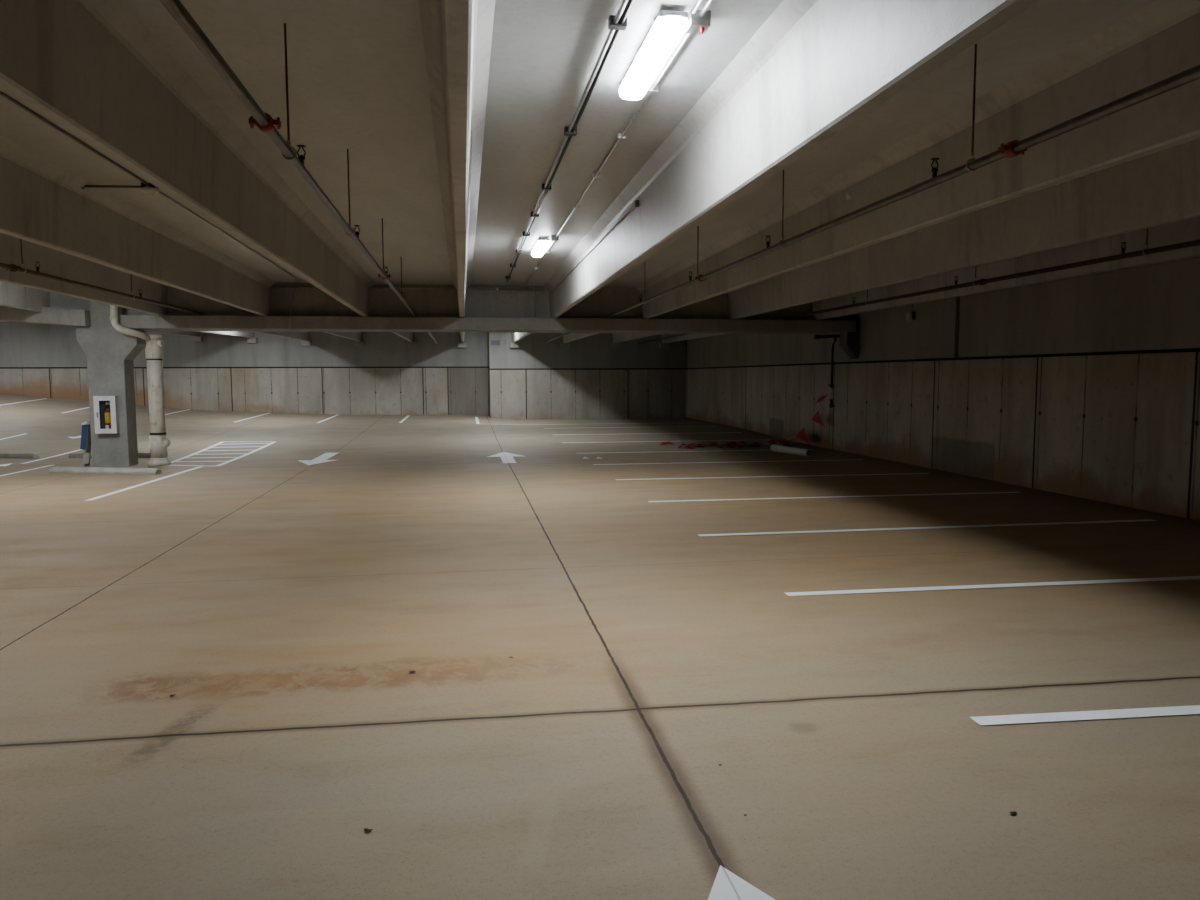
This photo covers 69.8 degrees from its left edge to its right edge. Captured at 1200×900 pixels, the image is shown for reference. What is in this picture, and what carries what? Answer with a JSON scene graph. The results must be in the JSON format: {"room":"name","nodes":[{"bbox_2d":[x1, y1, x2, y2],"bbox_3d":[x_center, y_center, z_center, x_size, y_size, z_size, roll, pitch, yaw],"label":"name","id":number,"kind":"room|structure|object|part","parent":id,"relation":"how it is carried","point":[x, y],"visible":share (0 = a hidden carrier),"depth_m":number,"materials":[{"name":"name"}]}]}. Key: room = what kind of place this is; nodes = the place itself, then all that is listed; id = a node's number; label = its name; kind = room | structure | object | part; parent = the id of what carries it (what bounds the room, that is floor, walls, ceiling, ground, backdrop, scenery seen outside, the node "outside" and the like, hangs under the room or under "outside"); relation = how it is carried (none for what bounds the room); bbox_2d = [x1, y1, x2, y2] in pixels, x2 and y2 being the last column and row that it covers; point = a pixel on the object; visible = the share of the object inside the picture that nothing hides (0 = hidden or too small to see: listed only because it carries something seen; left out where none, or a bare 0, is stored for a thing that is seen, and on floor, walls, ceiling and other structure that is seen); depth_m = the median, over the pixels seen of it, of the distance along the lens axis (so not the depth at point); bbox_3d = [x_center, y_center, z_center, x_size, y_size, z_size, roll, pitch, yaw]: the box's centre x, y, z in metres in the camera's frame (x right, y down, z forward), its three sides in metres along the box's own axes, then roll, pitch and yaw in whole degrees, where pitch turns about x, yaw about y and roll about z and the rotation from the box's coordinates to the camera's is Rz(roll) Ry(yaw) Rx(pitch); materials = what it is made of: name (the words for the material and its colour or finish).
{"room":"parking garage","nodes":[
{"label":"parking garage","id":0,"kind":"room"},
{"bbox_2d":[0,322,687,418],"bbox_3d":[-11.904,-2.617,30.226,30.600,4.050,1.740,-1,5,-9],"label":"wall","id":1,"kind":"structure","parent":0,"point":[381,373],"depth_m":31.06,"materials":[{"name":"concrete"}]},
{"bbox_2d":[491,340,499,344],"bbox_3d":[-3.748,-3.841,30.773,0.320,0.160,0.056,-1,5,-9],"label":"wall plaque","id":2,"kind":"object","parent":1,"relation":"attached to","point":[493,342],"visible":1,"depth_m":30.75,"materials":[{"name":"metal"}]},
{"bbox_2d":[0,0,1157,321],"bbox_3d":[-8.499,-2.721,9.288,30.800,0.300,43.400,-1,5,-9],"label":"ceiling","id":3,"kind":"structure","parent":0,"point":[358,82],"depth_m":6.09,"materials":[{"name":"concrete"}]},
{"bbox_2d":[0,281,49,311],"bbox_3d":[-7.906,-1.680,1.799,0.380,0.705,28.260,-1,5,-9],"label":"concrete beam","id":4,"kind":"structure","parent":3,"relation":"attached to","point":[11,295],"depth_m":14.78,"materials":[{"name":"grey concrete"}]},
{"bbox_2d":[0,232,167,314],"bbox_3d":[-5.921,-1.693,2.114,0.380,0.745,28.260,-1,5,-9],"label":"concrete beam","id":5,"kind":"structure","parent":3,"relation":"attached to","point":[53,262],"depth_m":12.25,"materials":[{"name":"grey concrete"}]},
{"bbox_2d":[0,239,202,314],"bbox_3d":[-5.236,-1.688,2.198,0.138,0.717,28.150,-1,5,-9],"label":"pipe","id":6,"kind":"object","parent":3,"relation":"hanging from","point":[12,267],"visible":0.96,"depth_m":10.95,"materials":[{"name":"metal"}]},
{"bbox_3d":[-6.400,-2.350,9.502,0.011,0.607,0.011,-3,6,-31],"label":"hanger rod","id":7,"kind":"part","parent":6,"relation":"part of","materials":[{"name":"metal"}]},
{"bbox_2d":[0,135,275,315],"bbox_3d":[-4.114,-1.724,2.399,0.380,0.745,28.260,-1,5,-9],"label":"concrete beam","id":8,"kind":"structure","parent":3,"relation":"attached to","point":[43,203],"depth_m":8.82,"materials":[{"name":"grey concrete"}]},
{"bbox_2d":[0,91,297,327],"bbox_3d":[-3.705,-1.600,2.475,0.658,0.932,28.201,-1,5,-9],"label":"conduit","id":9,"kind":"object","parent":3,"relation":"attached to","point":[4,95],"visible":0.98,"depth_m":8.12,"materials":[{"name":"metal"}]},
{"bbox_2d":[141,183,158,196],"bbox_3d":[-4.324,-2.497,8.265,0.155,0.117,0.155,-1,5,-9],"label":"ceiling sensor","id":10,"kind":"object","parent":3,"relation":"attached to","point":[151,190],"visible":0.98,"depth_m":8.21,"materials":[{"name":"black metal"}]},
{"bbox_2d":[145,331,199,335],"bbox_3d":[-12.947,-3.557,22.948,0.380,0.950,14.580,-1,5,-9],"label":"concrete beam","id":11,"kind":"structure","parent":3,"relation":"attached to","point":[185,333],"depth_m":28.02,"materials":[{"name":"grey concrete"}]},
{"bbox_2d":[0,0,374,316],"bbox_3d":[-2.306,-1.754,2.685,0.380,0.745,28.260,-1,5,-9],"label":"concrete beam","id":12,"kind":"structure","parent":3,"relation":"attached to","point":[93,69],"depth_m":5.00,"materials":[{"name":"grey concrete"}]},
{"bbox_2d":[196,331,253,337],"bbox_3d":[-11.140,-3.568,23.235,0.380,0.910,14.580,-1,5,-9],"label":"concrete beam","id":13,"kind":"structure","parent":3,"relation":"attached to","point":[249,334],"depth_m":27.90,"materials":[{"name":"grey concrete"}]},
{"bbox_2d":[252,331,308,340],"bbox_3d":[-9.333,-3.553,23.524,0.380,0.820,14.580,-1,5,-9],"label":"concrete beam","id":14,"kind":"structure","parent":3,"relation":"attached to","point":[295,335],"depth_m":27.54,"materials":[{"name":"grey concrete"}]},
{"bbox_2d":[160,0,415,316],"bbox_3d":[-1.384,-1.757,2.806,0.138,0.726,28.150,-1,5,-9],"label":"pipe","id":15,"kind":"object","parent":3,"relation":"hanging from","point":[265,123],"visible":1,"depth_m":4.04,"materials":[{"name":"metal"}]},
{"bbox_3d":[-1.667,-1.955,4.578,0.011,0.626,0.011,-3,6,-31],"label":"hanger rod","id":16,"kind":"part","parent":15,"relation":"part of","materials":[{"name":"metal"}]},
{"bbox_3d":[-2.062,-2.163,7.058,0.011,0.620,0.011,-3,6,-31],"label":"hanger rod","id":17,"kind":"part","parent":15,"relation":"part of","materials":[{"name":"metal"}]},
{"bbox_3d":[-2.540,-2.411,10.060,0.011,0.607,0.011,-3,6,-31],"label":"hanger rod","id":18,"kind":"part","parent":15,"relation":"part of","materials":[{"name":"metal"}]},
{"bbox_3d":[-3.026,-2.660,13.112,0.011,0.588,0.011,-3,6,-31],"label":"hanger rod","id":19,"kind":"part","parent":15,"relation":"part of","materials":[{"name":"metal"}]},
{"bbox_2d":[325,332,360,340],"bbox_3d":[-7.525,-3.574,23.810,0.380,0.800,14.580,-1,5,-9],"label":"concrete beam","id":20,"kind":"structure","parent":3,"relation":"attached to","point":[356,336],"depth_m":28.03,"materials":[{"name":"grey concrete"}]},
{"bbox_2d":[392,332,412,341],"bbox_3d":[-5.718,-3.595,24.097,0.380,0.780,14.580,-1,5,-9],"label":"concrete beam","id":21,"kind":"structure","parent":3,"relation":"attached to","point":[408,336],"depth_m":27.73,"materials":[{"name":"grey concrete"}]},
{"bbox_2d":[418,0,494,316],"bbox_3d":[-0.499,-1.785,2.970,0.380,0.745,28.260,-1,5,-9],"label":"concrete beam","id":22,"kind":"structure","parent":3,"relation":"attached to","point":[456,34],"depth_m":4.97,"materials":[{"name":"grey concrete"}]},
{"bbox_2d":[460,332,463,342],"bbox_3d":[-3.910,-3.615,24.383,0.380,0.760,14.580,-1,5,-9],"label":"concrete beam","id":23,"kind":"structure","parent":3,"relation":"attached to","point":[461,333],"depth_m":26.63,"materials":[{"name":"grey concrete"}]},
{"bbox_2d":[119,283,855,333],"bbox_3d":[-1.796,-2.823,17.232,14.280,0.885,0.950,-1,5,-9],"label":"girder","id":24,"kind":"object","parent":3,"relation":"attached to","point":[313,309],"visible":0.73,"depth_m":16.87,"materials":[{"name":"grey concrete"}]},
{"bbox_2d":[272,286,543,290],"bbox_3d":[-3.668,-3.141,16.708,5.170,0.040,0.050,-1,5,-9],"label":"conduit","id":25,"kind":"object","parent":24,"relation":"attached to","point":[414,288],"visible":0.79,"depth_m":16.73,"materials":[{"name":"metal"}]},
{"bbox_2d":[512,333,530,342],"bbox_3d":[-2.025,-3.589,24.177,0.380,0.730,13.580,-1,5,-9],"label":"concrete beam","id":26,"kind":"structure","parent":3,"relation":"attached to","point":[516,337],"depth_m":27.92,"materials":[{"name":"grey concrete"}]},
{"bbox_2d":[531,238,549,256],"bbox_3d":[-0.827,-2.812,11.925,0.170,0.124,1.180,-1,5,-9],"label":"ceiling lamp","id":27,"kind":"object","parent":3,"relation":"attached to","point":[542,244],"visible":1,"depth_m":11.62,"materials":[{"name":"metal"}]},
{"bbox_2d":[551,235,558,240],"bbox_3d":[-0.592,-2.777,11.275,0.100,0.072,0.080,-1,5,-9],"label":"junction box","id":28,"kind":"object","parent":3,"relation":"attached to","point":[553,237],"visible":0.86,"depth_m":11.23,"materials":[{"name":"metal"}]},
{"bbox_2d":[544,333,568,342],"bbox_3d":[-0.958,-3.570,24.288,0.078,0.635,12.900,-1,5,-9],"label":"pipe","id":29,"kind":"object","parent":3,"relation":"hanging from","point":[564,333],"visible":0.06,"depth_m":26.47,"materials":[{"name":"metal"}]},
{"bbox_2d":[505,0,633,281],"bbox_3d":[0.394,-2.049,2.607,0.090,0.113,27.250,-1,5,-9],"label":"conduit","id":30,"kind":"object","parent":3,"relation":"attached to","point":[617,22],"visible":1,"depth_m":5.77,"materials":[{"name":"black metal"}]},
{"bbox_2d":[563,333,597,342],"bbox_3d":[-0.217,-3.615,24.463,0.380,0.720,13.580,-1,5,-9],"label":"concrete beam","id":31,"kind":"structure","parent":3,"relation":"attached to","point":[569,337],"depth_m":27.98,"materials":[{"name":"grey concrete"}]},
{"bbox_2d":[526,0,713,317],"bbox_3d":[0.721,-1.792,3.186,0.228,0.714,28.243,-1,5,-9],"label":"conduit","id":32,"kind":"object","parent":3,"relation":"attached to","point":[653,88],"visible":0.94,"depth_m":6.11,"materials":[{"name":"metal"}]},
{"bbox_2d":[612,333,663,342],"bbox_3d":[1.590,-3.645,24.748,0.380,0.720,13.580,-1,5,-9],"label":"concrete beam","id":33,"kind":"structure","parent":3,"relation":"attached to","point":[617,337],"depth_m":28.47,"materials":[{"name":"grey concrete"}]},
{"bbox_2d":[619,10,687,99],"bbox_3d":[0.286,-2.247,4.936,0.170,0.124,1.180,-1,5,-9],"label":"ceiling lamp","id":34,"kind":"object","parent":3,"relation":"attached to","point":[666,31],"visible":1,"depth_m":4.71,"materials":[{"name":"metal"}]},
{"bbox_2d":[638,333,691,343],"bbox_3d":[2.400,-3.626,24.818,0.078,0.635,12.900,-1,5,-9],"label":"pipe","id":35,"kind":"object","parent":3,"relation":"hanging from","point":[682,333],"visible":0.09,"depth_m":26.89,"materials":[{"name":"metal"}]},
{"bbox_2d":[661,333,722,342],"bbox_3d":[3.397,-3.676,25.034,0.380,0.720,13.580,-1,5,-9],"label":"concrete beam","id":36,"kind":"structure","parent":3,"relation":"attached to","point":[693,335],"depth_m":28.49,"materials":[{"name":"grey concrete"}]},
{"bbox_2d":[685,10,710,33],"bbox_3d":[0.476,-2.206,4.461,0.175,0.107,0.120,-1,5,-9],"label":"junction box","id":37,"kind":"object","parent":3,"relation":"attached to","point":[697,24],"visible":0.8,"depth_m":4.41,"materials":[{"name":"metal"}]},
{"bbox_2d":[544,0,1039,317],"bbox_3d":[1.279,-1.815,3.251,0.380,0.745,28.260,-1,5,-9],"label":"concrete beam","id":38,"kind":"structure","parent":3,"relation":"attached to","point":[813,69],"depth_m":4.72,"materials":[{"name":"grey concrete"}]},
{"bbox_2d":[549,200,638,293],"bbox_3d":[-0.319,-2.744,12.652,0.037,0.093,8.740,-1,5,-9],"label":"conduit","id":39,"kind":"object","parent":38,"relation":"attached to","point":[636,201],"visible":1,"depth_m":10.26,"materials":[{"name":"metal"}]},
{"bbox_2d":[607,44,1199,317],"bbox_3d":[2.369,-1.821,3.398,0.138,0.726,28.150,-1,5,-9],"label":"pipe","id":40,"kind":"object","parent":3,"relation":"hanging from","point":[1011,149],"visible":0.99,"depth_m":4.88,"materials":[{"name":"metal"}]},
{"bbox_3d":[1.213,-2.474,10.653,0.011,0.607,0.011,1,5,13],"label":"hanger rod","id":41,"kind":"part","parent":40,"relation":"part of","materials":[{"name":"metal"}]},
{"bbox_3d":[1.664,-2.240,7.818,0.011,0.619,0.011,1,5,13],"label":"hanger rod","id":42,"kind":"part","parent":40,"relation":"part of","materials":[{"name":"metal"}]},
{"bbox_3d":[2.130,-1.996,4.895,0.011,0.627,0.011,1,5,13],"label":"hanger rod","id":43,"kind":"part","parent":40,"relation":"part of","materials":[{"name":"metal"}]},
{"bbox_2d":[636,0,1199,318],"bbox_3d":[3.116,-1.846,3.541,0.380,0.745,28.260,-1,5,-9],"label":"concrete beam","id":44,"kind":"structure","parent":3,"relation":"attached to","point":[1160,41],"depth_m":5.77,"materials":[{"name":"grey concrete"}]},
{"bbox_2d":[846,193,850,199],"bbox_3d":[2.318,-2.357,7.994,0.050,0.058,0.058,-1,5,-9],"label":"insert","id":45,"kind":"object","parent":44,"relation":"attached to","point":[848,196],"visible":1,"depth_m":7.98,"materials":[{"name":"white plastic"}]},
{"bbox_2d":[727,138,1199,318],"bbox_3d":[4.923,-1.877,3.826,0.380,0.745,28.260,-1,5,-9],"label":"concrete beam","id":46,"kind":"structure","parent":3,"relation":"attached to","point":[1162,187],"depth_m":8.49,"materials":[{"name":"grey concrete"}]},
{"bbox_2d":[784,228,1199,318],"bbox_3d":[6.043,-1.882,3.978,0.138,0.725,28.150,-1,5,-9],"label":"pipe","id":47,"kind":"object","parent":3,"relation":"hanging from","point":[1146,251],"visible":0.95,"depth_m":10.08,"materials":[{"name":"metal"}]},
{"bbox_2d":[812,217,1199,319],"bbox_3d":[6.730,-1.907,4.111,0.380,0.745,28.260,-1,5,-9],"label":"concrete beam","id":48,"kind":"structure","parent":3,"relation":"attached to","point":[1186,230],"depth_m":10.95,"materials":[{"name":"grey concrete"}]},
{"bbox_2d":[0,394,1199,899],"bbox_3d":[-8.572,0.038,9.409,30.800,1.680,44.000,-1,5,-9],"label":"floor","id":49,"kind":"structure","parent":0,"point":[287,606],"depth_m":4.83,"materials":[{"name":"concrete"}]},
{"bbox_2d":[0,453,38,457],"bbox_3d":[-12.685,0.114,17.934,1.942,0.100,0.160,0,5,3],"label":"wheel stop","id":50,"kind":"object","parent":49,"relation":"on","point":[2,455],"visible":1,"depth_m":17.84,"materials":[{"name":"concrete"}]},
{"bbox_2d":[0,398,45,405],"bbox_3d":[-19.272,-1.458,27.799,0.100,0.340,3.250,1,5,14],"label":"parking line","id":51,"kind":"object","parent":49,"relation":"on","point":[44,398],"visible":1,"depth_m":28.55,"materials":[{"name":"white paint"}]},
{"bbox_2d":[0,465,52,475],"bbox_3d":[-10.201,0.421,14.796,0.150,0.001,3.252,-1,5,-9],"label":"parking line","id":52,"kind":"object","parent":49,"relation":"on","point":[48,465],"visible":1,"depth_m":15.42,"materials":[{"name":"white paint"}]},
{"bbox_2d":[20,449,81,463],"bbox_3d":[-11.577,0.099,18.411,0.100,0.035,3.555,-1,5,-12],"label":"parking line","id":53,"kind":"object","parent":49,"relation":"on","point":[79,449],"visible":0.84,"depth_m":18.11,"materials":[{"name":"white paint"}]},
{"bbox_2d":[80,421,90,465],"bbox_3d":[-9.580,-0.118,16.059,0.172,0.844,0.290,-1,5,-9],"label":"leaning board","id":54,"kind":"object","parent":49,"relation":"on","point":[85,445],"visible":0.96,"depth_m":15.97,"materials":[{"name":"blue"}]},
{"bbox_3d":[-9.586,-0.088,16.106,0.123,0.778,0.200,-1,5,-9],"label":"panel","id":55,"kind":"part","parent":54,"relation":"part of","materials":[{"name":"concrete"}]},
{"bbox_2d":[49,466,161,474],"bbox_3d":[-8.638,0.356,15.000,2.110,0.100,0.160,1,5,10],"label":"wheel stop","id":56,"kind":"object","parent":49,"relation":"on","point":[96,470],"visible":1,"depth_m":14.92,"materials":[{"name":"concrete"}]},
{"bbox_2d":[68,453,150,457],"bbox_3d":[-10.055,0.111,17.897,1.933,0.100,0.160,0,5,0],"label":"wheel stop","id":57,"kind":"object","parent":49,"relation":"on","point":[72,455],"visible":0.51,"depth_m":17.82,"materials":[{"name":"concrete"}]},
{"bbox_2d":[76,301,145,466],"bbox_3d":[-9.134,-1.418,16.146,1.040,3.480,0.480,-1,5,-9],"label":"concrete column","id":58,"kind":"structure","parent":49,"relation":"on","point":[110,354],"depth_m":15.93,"materials":[{"name":"grey concrete"}]},
{"bbox_2d":[0,292,90,326],"bbox_3d":[-12.987,-2.646,15.439,7.250,0.848,0.900,-1,5,-9],"label":"girder","id":59,"kind":"object","parent":58,"relation":"on","point":[64,310],"visible":0.3,"depth_m":15.54,"materials":[{"name":"grey concrete"}]},
{"bbox_2d":[93,396,119,433],"bbox_3d":[-9.121,-0.654,15.891,0.370,0.690,0.165,-1,5,-9],"label":"fire extinguisher cabinet","id":60,"kind":"object","parent":58,"relation":"attached to","point":[99,402],"visible":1,"depth_m":15.85,"materials":[{"name":"white plastic"}]},
{"bbox_3d":[-9.132,-0.659,15.957,0.330,0.650,0.020,-1,5,-9],"label":"panel","id":61,"kind":"part","parent":60,"relation":"part of","materials":[{"name":"glass"}]},
{"bbox_2d":[104,402,110,428],"bbox_3d":[-9.097,-0.605,15.909,0.132,0.545,0.129,-1,5,-9],"label":"fire extinguisher","id":62,"kind":"object","parent":60,"relation":"in","point":[107,416],"visible":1,"depth_m":15.87,"materials":[{"name":"yellow metal"}]},
{"bbox_2d":[110,305,170,465],"bbox_3d":[-8.585,-1.417,16.016,0.379,3.457,0.964,4,6,39],"label":"drain pipe","id":63,"kind":"object","parent":49,"relation":"on","point":[159,442],"visible":0.96,"depth_m":16.17,"materials":[{"name":"white plastic"}]},
{"bbox_2d":[84,467,200,500],"bbox_3d":[-7.167,0.496,13.797,0.290,0.001,4.424,-1,5,-9],"label":"parking line","id":64,"kind":"object","parent":49,"relation":"on","point":[104,495],"visible":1,"depth_m":13.21,"materials":[{"name":"white paint"}]},
{"bbox_2d":[171,442,274,465],"bbox_3d":[-8.290,0.047,18.779,1.480,0.054,5.826,-1,5,-9],"label":"hatched marking","id":65,"kind":"object","parent":49,"relation":"on","point":[219,443],"visible":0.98,"depth_m":18.47,"materials":[{"name":"white paint"}]},
{"bbox_2d":[298,453,337,464],"bbox_3d":[-5.676,0.172,17.503,0.800,0.004,2.700,-1,5,-9],"label":"arrow marking","id":66,"kind":"object","parent":49,"relation":"on","point":[323,458],"visible":1,"depth_m":17.10,"materials":[{"name":"white paint"}]},
{"bbox_2d":[488,452,521,462],"bbox_3d":[-1.920,0.145,17.692,0.820,0.001,2.500,-1,5,-9],"label":"arrow marking","id":67,"kind":"object","parent":49,"relation":"on","point":[506,457],"visible":1,"depth_m":17.82,"materials":[{"name":"white paint"}]},
{"bbox_2d":[475,417,644,424],"bbox_3d":[-0.575,-1.039,29.568,7.322,0.109,3.650,-1,5,-9],"label":"parking line","id":68,"kind":"object","parent":49,"relation":"on","point":[476,418],"visible":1,"depth_m":28.02,"materials":[{"name":"white paint"}]},
{"bbox_2d":[566,440,737,442],"bbox_3d":[1.711,-0.218,21.543,5.336,0.003,0.100,-1,5,-8],"label":"parking line","id":69,"kind":"object","parent":49,"relation":"on","point":[712,440],"visible":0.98,"depth_m":21.48,"materials":[{"name":"white paint"}]},
{"bbox_2d":[566,432,741,434],"bbox_3d":[1.351,-0.453,23.802,5.336,0.004,0.100,-1,5,-8],"label":"parking line","id":70,"kind":"object","parent":49,"relation":"on","point":[728,432],"visible":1,"depth_m":23.84,"materials":[{"name":"white paint"}]},
{"bbox_2d":[603,426,709,427],"bbox_3d":[0.974,-0.691,26.161,5.336,0.002,0.100,-1,5,-8],"label":"parking line","id":71,"kind":"object","parent":49,"relation":"on","point":[690,426],"visible":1,"depth_m":26.27,"materials":[{"name":"white paint"}]},
{"bbox_2d":[608,449,812,452],"bbox_3d":[2.131,0.027,18.912,5.336,0.001,0.150,-1,5,-9],"label":"parking line","id":72,"kind":"object","parent":49,"relation":"on","point":[810,449],"visible":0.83,"depth_m":18.86,"materials":[{"name":"white paint"}]},
{"bbox_2d":[593,459,861,464],"bbox_3d":[2.514,0.231,16.506,5.336,0.001,0.160,-1,5,-9],"label":"parking line","id":73,"kind":"object","parent":49,"relation":"on","point":[855,459],"visible":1,"depth_m":16.44,"materials":[{"name":"white paint"}]},
{"bbox_2d":[708,865,774,899],"bbox_3d":[0.631,1.521,1.487,1.200,0.001,2.875,-1,5,-9],"label":"arrow marking","id":74,"kind":"object","parent":49,"relation":"on","point":[727,885],"visible":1,"depth_m":2.76,"materials":[{"name":"white paint"}]},
{"bbox_2d":[678,395,829,448],"bbox_3d":[3.396,-0.655,19.853,3.170,1.278,2.091,-1,5,-9],"label":"string","id":75,"kind":"object","parent":49,"relation":"on","point":[801,434],"visible":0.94,"depth_m":20.00,"materials":[{"name":"red plastic"}]},
{"bbox_2d":[616,473,928,479],"bbox_3d":[2.895,0.434,14.115,5.337,0.001,0.200,-1,5,-9],"label":"parking line","id":76,"kind":"object","parent":49,"relation":"on","point":[906,473],"visible":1,"depth_m":14.11,"materials":[{"name":"white paint"}]},
{"bbox_2d":[770,444,812,456],"bbox_3d":[4.051,0.005,18.276,0.150,0.150,1.424,-2,5,-19],"label":"tube","id":77,"kind":"object","parent":49,"relation":"on","point":[778,448],"visible":1,"depth_m":18.12,"materials":[{"name":"plastic"}]},
{"bbox_2d":[648,492,1020,501],"bbox_3d":[3.276,0.637,11.723,5.336,0.001,0.140,-1,5,-9],"label":"parking line","id":78,"kind":"object","parent":49,"relation":"on","point":[986,492],"visible":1,"depth_m":11.74,"materials":[{"name":"white paint"}]},
{"bbox_2d":[699,519,1156,535],"bbox_3d":[3.656,0.840,9.334,5.335,0.001,0.115,-1,5,-9],"label":"parking line","id":79,"kind":"object","parent":49,"relation":"on","point":[1146,519],"visible":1,"depth_m":9.32,"materials":[{"name":"white paint"}]},
{"bbox_2d":[785,576,1199,595],"bbox_3d":[4.048,1.049,6.873,5.337,0.001,0.183,-1,5,-9],"label":"parking line","id":80,"kind":"object","parent":49,"relation":"on","point":[1184,577],"visible":1,"depth_m":6.72,"materials":[{"name":"white paint"}]},
{"bbox_2d":[970,705,1199,724],"bbox_3d":[4.441,1.258,4.406,5.339,0.001,0.330,-1,5,-9],"label":"parking line","id":81,"kind":"object","parent":49,"relation":"on","point":[1195,709],"visible":1,"depth_m":4.17,"materials":[{"name":"white paint"}]},
{"bbox_2d":[686,257,1199,520],"bbox_3d":[6.609,-1.100,11.731,0.350,4.050,43.800,-1,5,-9],"label":"wall","id":82,"kind":"structure","parent":0,"point":[1087,386],"depth_m":12.94,"materials":[{"name":"grey concrete"}]},
{"bbox_2d":[814,334,839,407],"bbox_3d":[4.929,-1.715,18.786,0.711,1.605,0.572,-1,5,-9],"label":"standpipe","id":83,"kind":"object","parent":82,"relation":"attached to","point":[835,336],"visible":0.91,"depth_m":19.02,"materials":[{"name":"black metal"}]},
{"bbox_2d":[839,332,858,358],"bbox_3d":[5.261,-2.201,18.165,0.270,0.552,0.370,-1,5,-9],"label":"bracket","id":84,"kind":"object","parent":82,"relation":"attached to","point":[849,341],"visible":1,"depth_m":18.00,"materials":[{"name":"concrete"}]},
{"bbox_2d":[906,304,915,319],"bbox_3d":[5.703,-2.654,15.796,0.170,0.540,0.155,-1,5,-9],"label":"wall sensor","id":85,"kind":"object","parent":82,"relation":"attached to","point":[910,315],"visible":0.92,"depth_m":15.77,"materials":[{"name":"white plastic"}]}
]}

